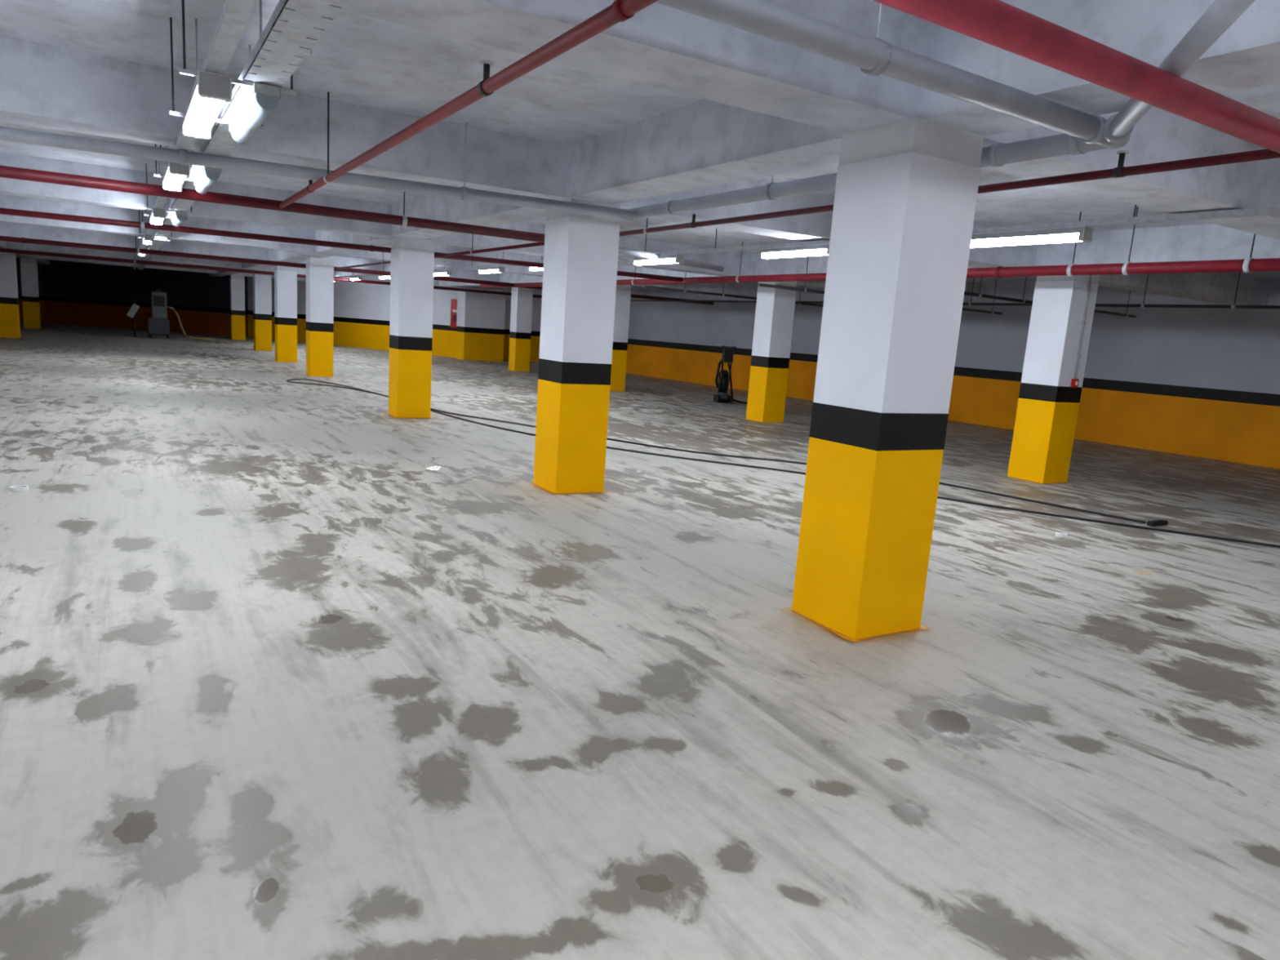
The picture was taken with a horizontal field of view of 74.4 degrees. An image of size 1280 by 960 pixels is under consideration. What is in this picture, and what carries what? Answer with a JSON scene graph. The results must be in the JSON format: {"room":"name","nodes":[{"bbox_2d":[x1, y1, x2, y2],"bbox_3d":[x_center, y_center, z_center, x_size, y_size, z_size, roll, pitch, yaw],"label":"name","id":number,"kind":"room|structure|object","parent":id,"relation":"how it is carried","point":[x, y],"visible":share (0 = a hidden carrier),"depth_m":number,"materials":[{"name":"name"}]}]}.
{"room":"parking garage","nodes":[
{"label":"parking garage","id":0,"kind":"room"},
{"bbox_2d":[16,257,45,322],"bbox_3d":[-33.038,-8.949,37.576,10.984,3.100,0.200,0,11,-21],"label":"wall","id":1,"kind":"structure","parent":0,"point":[40,272],"depth_m":39.30,"materials":[{"name":"orange paint"}]},
{"bbox_2d":[42,259,248,337],"bbox_3d":[-23.013,-8.575,39.358,9.735,3.100,0.200,4,10,2],"label":"wall","id":2,"kind":"structure","parent":0,"point":[76,293],"depth_m":39.29,"materials":[{"name":"orange paint"}]},
{"bbox_2d":[247,276,306,342],"bbox_3d":[-15.755,-7.848,38.080,5.270,3.100,0.200,9,11,25],"label":"wall","id":3,"kind":"structure","parent":0,"point":[301,285],"depth_m":37.95,"materials":[{"name":"yellow paint"}]},
{"bbox_2d":[333,280,457,357],"bbox_3d":[-9.962,-6.874,34.847,8.139,3.100,0.200,10,12,32],"label":"wall","id":4,"kind":"structure","parent":0,"point":[362,311],"depth_m":35.57,"materials":[{"name":"yellow paint"}]},
{"bbox_2d":[450,298,457,328],"bbox_3d":[-7.149,-6.476,32.840,0.560,1.100,0.160,10,12,32],"label":"sign","id":5,"kind":"object","parent":4,"relation":"attached to","point":[453,301],"visible":0.45,"depth_m":32.84,"materials":[{"name":"red metal"}]},
{"bbox_2d":[455,288,506,361],"bbox_3d":[-6.131,-5.959,32.449,1.600,2.660,0.900,-2,12,-31],"label":"wall","id":6,"kind":"structure","parent":0,"point":[480,321],"depth_m":32.07,"materials":[{"name":"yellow paint"}]},
{"bbox_2d":[503,294,542,361],"bbox_3d":[-4.965,-6.332,33.736,4.050,3.100,0.200,-2,12,-31],"label":"wall","id":7,"kind":"structure","parent":0,"point":[536,302],"depth_m":33.99,"materials":[{"name":"yellow paint"}]},
{"bbox_2d":[0,321,1279,959],"bbox_3d":[-10.403,-2.768,20.460,31.500,0.001,58.000,-2,12,-31],"label":"floor","id":8,"kind":"structure","parent":0,"point":[288,670],"depth_m":3.74,"materials":[{"name":"concrete"}]},
{"bbox_2d":[0,252,21,337],"bbox_3d":[-19.569,-5.752,26.077,0.588,2.660,0.595,-2,12,-31],"label":"concrete column","id":9,"kind":"structure","parent":8,"relation":"on","point":[10,326],"depth_m":25.92,"materials":[{"name":"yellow paint"}]},
{"bbox_2d":[9,484,28,491],"bbox_3d":[-4.849,0.066,6.590,0.120,0.030,0.120,-2,12,-31],"label":"ring","id":10,"kind":"object","parent":8,"relation":"on","point":[18,487],"visible":1,"depth_m":6.56,"materials":[{"name":"white plastic"}]},
{"bbox_2d":[19,257,41,328],"bbox_3d":[-23.972,-7.318,33.175,0.603,2.660,0.599,-2,12,-31],"label":"concrete column","id":11,"kind":"structure","parent":8,"relation":"on","point":[28,267],"depth_m":32.97,"materials":[{"name":"yellow paint"}]},
{"bbox_2d":[126,288,214,340],"bbox_3d":[-18.106,-6.398,32.563,2.964,1.860,0.705,-2,12,-31],"label":"machine","id":12,"kind":"object","parent":8,"relation":"on","point":[158,324],"visible":1,"depth_m":32.14,"materials":[{"name":"grey metal"}]},
{"bbox_2d":[229,275,245,340],"bbox_3d":[-16.890,-7.223,35.385,0.592,2.660,0.597,-2,12,-31],"label":"concrete column","id":13,"kind":"structure","parent":8,"relation":"on","point":[237,282],"depth_m":35.17,"materials":[{"name":"yellow paint"}]},
{"bbox_2d":[253,270,271,351],"bbox_3d":[-12.822,-5.745,28.650,0.602,2.660,0.594,-2,12,-31],"label":"concrete column","id":14,"kind":"structure","parent":8,"relation":"on","point":[262,283],"depth_m":28.45,"materials":[{"name":"yellow paint"}]},
{"bbox_2d":[274,265,297,362],"bbox_3d":[-9.961,-4.670,23.717,0.600,2.660,0.590,-2,12,-31],"label":"concrete column","id":15,"kind":"structure","parent":8,"relation":"on","point":[285,277],"depth_m":23.52,"materials":[{"name":"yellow paint"}]},
{"bbox_2d":[306,257,334,377],"bbox_3d":[-7.416,-3.748,19.517,0.594,2.660,0.589,-2,12,-31],"label":"concrete column","id":16,"kind":"structure","parent":8,"relation":"on","point":[319,272],"depth_m":19.31,"materials":[{"name":"yellow paint"}]},
{"bbox_2d":[388,236,434,417],"bbox_3d":[-3.507,-2.307,12.929,0.599,2.660,0.598,-2,12,-31],"label":"concrete column","id":17,"kind":"structure","parent":8,"relation":"on","point":[412,260],"depth_m":12.72,"materials":[{"name":"yellow paint"}]},
{"bbox_2d":[508,287,533,371],"bbox_3d":[-3.828,-4.845,27.073,0.598,2.660,0.605,-2,12,-31],"label":"concrete column","id":18,"kind":"structure","parent":8,"relation":"on","point":[520,335],"depth_m":26.88,"materials":[{"name":"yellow paint"}]},
{"bbox_2d":[533,198,620,493],"bbox_3d":[-0.611,-1.230,7.996,0.603,2.660,0.597,-2,12,-31],"label":"concrete column","id":19,"kind":"structure","parent":8,"relation":"on","point":[580,270],"depth_m":7.80,"materials":[{"name":"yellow paint"}]},
{"bbox_2d":[609,284,631,391],"bbox_3d":[-0.650,-3.599,21.303,0.591,2.660,0.597,-2,12,-31],"label":"concrete column","id":20,"kind":"structure","parent":8,"relation":"on","point":[623,294],"depth_m":21.11,"materials":[{"name":"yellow paint"}]},
{"bbox_2d":[286,378,1146,523],"bbox_3d":[-1.366,-0.857,13.143,16.126,0.023,1.095,12,13,37],"label":"cable","id":21,"kind":"object","parent":8,"relation":"on","point":[611,439],"visible":0.66,"depth_m":11.02,"materials":[{"name":"black rubber"}]},
{"bbox_2d":[713,346,747,404],"bbox_3d":[2.216,-2.493,19.998,0.856,1.330,0.503,1,10,-16],"label":"machine","id":22,"kind":"object","parent":8,"relation":"on","point":[722,395],"visible":1,"depth_m":19.89,"materials":[{"name":"black plastic"}]},
{"bbox_2d":[746,281,796,422],"bbox_3d":[2.492,-2.451,16.063,0.596,2.660,0.596,-2,12,-31],"label":"concrete column","id":23,"kind":"structure","parent":8,"relation":"on","point":[775,307],"depth_m":15.88,"materials":[{"name":"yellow paint"}]},
{"bbox_2d":[303,378,1279,547],"bbox_3d":[-0.618,-0.631,12.166,18.544,0.023,1.618,12,13,38],"label":"cable","id":24,"kind":"object","parent":8,"relation":"on","point":[486,424],"visible":0.68,"depth_m":8.80,"materials":[{"name":"black rubber"}]},
{"bbox_2d":[789,117,983,642],"bbox_3d":[1.332,-0.501,4.651,0.610,2.660,0.591,-2,12,-31],"label":"concrete column","id":25,"kind":"structure","parent":8,"relation":"on","point":[905,197],"depth_m":4.45,"materials":[{"name":"yellow paint"}]},
{"bbox_2d":[1007,275,1099,484],"bbox_3d":[5.257,-1.314,10.743,0.600,2.660,0.602,-2,12,-31],"label":"concrete column","id":26,"kind":"structure","parent":8,"relation":"on","point":[1046,416],"depth_m":10.58,"materials":[{"name":"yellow paint"}]},
{"bbox_2d":[1070,275,1092,387],"bbox_3d":[5.482,-1.863,10.426,0.110,1.440,0.048,-2,12,-31],"label":"pipe","id":27,"kind":"object","parent":26,"relation":"attached to","point":[1074,382],"visible":0.94,"depth_m":10.45,"materials":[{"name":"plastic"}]},
{"bbox_2d":[1054,532,1067,537],"bbox_3d":[3.767,0.490,7.540,0.100,0.030,0.100,-2,12,-31],"label":"ring","id":28,"kind":"object","parent":8,"relation":"on","point":[1062,535],"visible":1,"depth_m":7.51,"materials":[{"name":"white plastic"}]},
{"bbox_2d":[1146,519,1168,526],"bbox_3d":[5.146,0.425,8.388,0.280,0.050,0.070,-2,12,-31],"label":"block","id":29,"kind":"object","parent":8,"relation":"on","point":[1154,522],"visible":1,"depth_m":8.34,"materials":[{"name":"black rubber"}]},
{"bbox_2d":[0,0,1279,305],"bbox_3d":[-10.201,-5.695,19.939,31.500,0.640,58.000,-2,12,-31],"label":"ceiling","id":30,"kind":"structure","parent":0,"point":[664,104],"depth_m":5.72,"materials":[{"name":"paint"}]},
{"bbox_2d":[135,235,146,256],"bbox_3d":[-11.483,-5.544,19.666,0.505,0.614,1.200,-2,12,-31],"label":"light","id":31,"kind":"object","parent":30,"relation":"hanging from","point":[140,254],"visible":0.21,"depth_m":19.67,"materials":[{"name":"white plastic"}]},
{"bbox_2d":[137,209,173,244],"bbox_3d":[-8.611,-4.511,14.971,0.505,0.614,1.200,-2,12,-31],"label":"light","id":32,"kind":"object","parent":30,"relation":"hanging from","point":[147,238],"visible":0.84,"depth_m":14.56,"materials":[{"name":"white plastic"}]},
{"bbox_2d":[143,163,193,225],"bbox_3d":[-5.944,-3.552,10.611,0.505,0.614,1.200,-2,12,-31],"label":"light","id":33,"kind":"object","parent":30,"relation":"attached to","point":[157,215],"visible":0.91,"depth_m":10.13,"materials":[{"name":"white plastic"}]},
{"bbox_2d":[153,144,231,191],"bbox_3d":[-3.713,-2.749,6.964,0.505,0.614,1.200,-2,12,-31],"label":"light","id":34,"kind":"object","parent":30,"relation":"attached to","point":[175,174],"visible":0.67,"depth_m":6.75,"materials":[{"name":"white plastic"}]},
{"bbox_2d":[133,0,257,269],"bbox_3d":[-8.677,-4.557,14.860,0.080,0.495,46.500,-2,12,-31],"label":"cable tray","id":35,"kind":"object","parent":30,"relation":"hanging from","point":[234,16],"visible":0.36,"depth_m":3.51,"materials":[{"name":"metal"}]},
{"bbox_2d":[168,0,296,139],"bbox_3d":[-2.175,-2.196,4.448,0.505,0.614,1.200,-2,12,-31],"label":"light","id":36,"kind":"object","parent":30,"relation":"hanging from","point":[211,91],"visible":0.93,"depth_m":4.12,"materials":[{"name":"white plastic"}]},
{"bbox_2d":[137,0,348,270],"bbox_3d":[-8.534,-4.577,15.033,0.203,0.495,46.650,-2,12,-31],"label":"cable tray","id":37,"kind":"object","parent":30,"relation":"hanging from","point":[285,42],"visible":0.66,"depth_m":3.62,"materials":[{"name":"metal"}]},
{"bbox_2d":[171,210,186,226],"bbox_3d":[-5.860,-3.311,10.715,0.120,0.112,1.160,-2,12,-31],"label":"light","id":38,"kind":"object","parent":37,"relation":"attached to","point":[178,217],"visible":1,"depth_m":10.27,"materials":[{"name":"white plastic"}]},
{"bbox_2d":[194,166,221,194],"bbox_3d":[-3.629,-2.509,7.068,0.120,0.112,1.160,-2,12,-31],"label":"light","id":39,"kind":"object","parent":37,"relation":"attached to","point":[206,177],"visible":0.89,"depth_m":6.78,"materials":[{"name":"white plastic"}]},
{"bbox_2d":[229,82,280,143],"bbox_3d":[-2.091,-1.956,4.553,0.120,0.112,1.160,-2,12,-31],"label":"light","id":40,"kind":"object","parent":37,"relation":"attached to","point":[262,99],"visible":1,"depth_m":4.27,"materials":[{"name":"white plastic"}]},
{"bbox_2d":[0,248,542,297],"bbox_3d":[-14.106,-6.513,24.229,28.705,0.659,0.118,-2,12,-30],"label":"pipe","id":41,"kind":"object","parent":30,"relation":"hanging from","point":[2,250],"visible":0.65,"depth_m":24.84,"materials":[{"name":"red metal"}]},
{"bbox_2d":[0,164,544,242],"bbox_3d":[-8.650,-2.733,5.081,18.024,0.657,0.113,-2,12,-30],"label":"pipe","id":42,"kind":"object","parent":30,"relation":"hanging from","point":[11,172],"visible":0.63,"depth_m":7.98,"materials":[{"name":"red metal"}]},
{"bbox_2d":[0,123,635,221],"bbox_3d":[-5.958,-2.523,4.777,12.993,0.598,0.106,-1,11,-24],"label":"drain pipe","id":43,"kind":"object","parent":30,"relation":"attached to","point":[184,157],"visible":0.91,"depth_m":6.31,"materials":[{"name":"plastic"}]},
{"bbox_2d":[0,207,683,281],"bbox_3d":[-9.254,-3.684,10.167,22.381,0.647,0.094,-1,11,-26],"label":"pipe","id":44,"kind":"object","parent":30,"relation":"hanging from","point":[141,224],"visible":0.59,"depth_m":12.07,"materials":[{"name":"red metal"}]},
{"bbox_2d":[0,235,713,305],"bbox_3d":[-10.354,-5.198,18.286,28.911,0.659,0.118,-2,12,-30],"label":"pipe","id":45,"kind":"object","parent":30,"relation":"hanging from","point":[6,238],"visible":0.62,"depth_m":18.95,"materials":[{"name":"red metal"}]},
{"bbox_2d":[335,234,544,269],"bbox_3d":[-4.002,-4.146,14.739,0.052,0.626,12.250,-2,12,-31],"label":"pipe","id":46,"kind":"object","parent":30,"relation":"hanging from","point":[534,244],"visible":0.69,"depth_m":12.05,"materials":[{"name":"red metal"}]},
{"bbox_2d":[278,0,658,208],"bbox_3d":[0.353,-1.550,1.843,0.061,0.631,14.900,-2,12,-31],"label":"pipe","id":47,"kind":"object","parent":30,"relation":"hanging from","point":[620,11],"visible":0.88,"depth_m":3.35,"materials":[{"name":"red metal"}]},
{"bbox_2d":[642,274,823,306],"bbox_3d":[2.793,-4.240,18.248,6.507,0.747,0.057,-3,12,-34],"label":"pipe","id":48,"kind":"object","parent":30,"relation":"hanging from","point":[643,286],"visible":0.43,"depth_m":17.41,"materials":[{"name":"metal"}]},
{"bbox_2d":[302,204,1279,279],"bbox_3d":[-2.372,-4.338,16.081,0.080,0.498,42.004,-2,12,-32],"label":"cable tray","id":49,"kind":"object","parent":30,"relation":"hanging from","point":[1271,211],"visible":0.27,"depth_m":6.71,"materials":[{"name":"metal"}]},
{"bbox_2d":[350,275,362,280],"bbox_3d":[-8.932,-6.339,26.538,0.131,0.112,1.170,-2,12,-31],"label":"light","id":50,"kind":"object","parent":49,"relation":"attached to","point":[358,277],"visible":1,"depth_m":26.33,"materials":[{"name":"white plastic"}]},
{"bbox_2d":[378,275,390,279],"bbox_3d":[-7.101,-5.694,23.625,0.131,0.112,1.170,-2,12,-31],"label":"light","id":51,"kind":"object","parent":49,"relation":"attached to","point":[380,277],"visible":0.56,"depth_m":23.71,"materials":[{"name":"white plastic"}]},
{"bbox_2d":[433,270,452,276],"bbox_3d":[-4.643,-4.829,19.713,0.131,0.112,1.170,-2,12,-31],"label":"light","id":52,"kind":"object","parent":49,"relation":"attached to","point":[442,273],"visible":0.75,"depth_m":19.45,"materials":[{"name":"white plastic"}]},
{"bbox_2d":[478,266,505,274],"bbox_3d":[-3.021,-4.259,17.133,0.131,0.112,1.170,-2,12,-31],"label":"light","id":53,"kind":"object","parent":49,"relation":"attached to","point":[490,269],"visible":1,"depth_m":16.98,"materials":[{"name":"white plastic"}]},
{"bbox_2d":[528,266,542,271],"bbox_3d":[-1.687,-3.789,15.011,0.131,0.112,1.170,-2,12,-31],"label":"light","id":54,"kind":"object","parent":49,"relation":"attached to","point":[531,268],"visible":0.25,"depth_m":15.29,"materials":[{"name":"white plastic"}]},
{"bbox_2d":[632,253,684,266],"bbox_3d":[0.249,-3.108,11.932,0.131,0.112,1.170,-2,12,-31],"label":"light","id":55,"kind":"object","parent":49,"relation":"attached to","point":[667,259],"visible":0.96,"depth_m":11.75,"materials":[{"name":"white plastic"}]},
{"bbox_2d":[617,246,724,271],"bbox_3d":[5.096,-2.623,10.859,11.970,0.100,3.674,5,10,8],"label":"fluorescent light","id":56,"kind":"object","parent":49,"relation":"attached to","point":[624,251],"visible":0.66,"depth_m":11.80,"materials":[{"name":"plastic"}]},
{"bbox_2d":[760,243,829,259],"bbox_3d":[1.771,-2.573,9.510,0.131,0.112,1.170,-2,12,-31],"label":"light","id":57,"kind":"object","parent":49,"relation":"attached to","point":[820,249],"visible":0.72,"depth_m":9.46,"materials":[{"name":"white plastic"}]},
{"bbox_2d":[969,226,1093,248],"bbox_3d":[3.246,-2.054,7.163,0.131,0.112,1.170,-2,12,-31],"label":"light","id":58,"kind":"object","parent":49,"relation":"attached to","point":[1080,233],"visible":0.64,"depth_m":7.01,"materials":[{"name":"white plastic"}]},
{"bbox_2d":[479,206,1279,288],"bbox_3d":[2.420,-3.317,12.678,0.130,0.665,28.002,-2,12,-30],"label":"pipe","id":59,"kind":"object","parent":30,"relation":"hanging from","point":[1250,264],"visible":0.78,"depth_m":8.97,"materials":[{"name":"red metal"}]},
{"bbox_2d":[758,256,1002,315],"bbox_3d":[4.639,-3.576,15.230,6.507,0.747,0.057,-3,12,-34],"label":"pipe","id":60,"kind":"object","parent":30,"relation":"hanging from","point":[805,290],"visible":0.41,"depth_m":14.05,"materials":[{"name":"metal"}]},
{"bbox_2d":[628,0,1255,219],"bbox_3d":[1.059,-2.043,4.726,2.452,0.574,5.894,4,10,0],"label":"drain pipe","id":61,"kind":"object","parent":30,"relation":"attached to","point":[1083,132],"visible":0.98,"depth_m":3.18,"materials":[{"name":"plastic"}]},
{"bbox_2d":[619,148,1279,235],"bbox_3d":[2.464,-1.812,4.120,0.053,0.626,13.050,-2,12,-31],"label":"pipe","id":62,"kind":"object","parent":30,"relation":"hanging from","point":[1120,171],"visible":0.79,"depth_m":4.40,"materials":[{"name":"red metal"}]},
{"bbox_2d":[630,271,1279,309],"bbox_3d":[5.820,-3.418,14.735,0.052,0.726,24.001,-2,12,-31],"label":"pipe","id":63,"kind":"object","parent":30,"relation":"hanging from","point":[1142,305],"visible":0.62,"depth_m":12.48,"materials":[{"name":"metal"}]},
{"bbox_2d":[964,276,1136,318],"bbox_3d":[6.024,-3.078,12.966,6.507,0.747,0.057,-3,12,-34],"label":"pipe","id":64,"kind":"object","parent":30,"relation":"hanging from","point":[978,295],"visible":0.49,"depth_m":12.86,"materials":[{"name":"metal"}]},
{"bbox_2d":[873,0,1279,153],"bbox_3d":[2.590,-1.647,3.350,9.201,0.664,0.127,-2,12,-32],"label":"pipe","id":65,"kind":"object","parent":30,"relation":"hanging from","point":[999,24],"visible":1,"depth_m":2.63,"materials":[{"name":"red metal"}]},
{"bbox_2d":[626,288,662,377],"bbox_3d":[-1.268,-5.709,31.667,0.200,3.100,7.306,-3,12,-33],"label":"wall","id":66,"kind":"structure","parent":0,"point":[644,316],"depth_m":29.39,"materials":[{"name":"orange paint"}]},
{"bbox_2d":[655,280,1279,468],"bbox_3d":[9.262,-2.245,16.270,0.200,3.100,30.642,-3,12,-34],"label":"wall","id":67,"kind":"structure","parent":0,"point":[1197,382],"depth_m":16.19,"materials":[{"name":"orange paint"}]}
]}

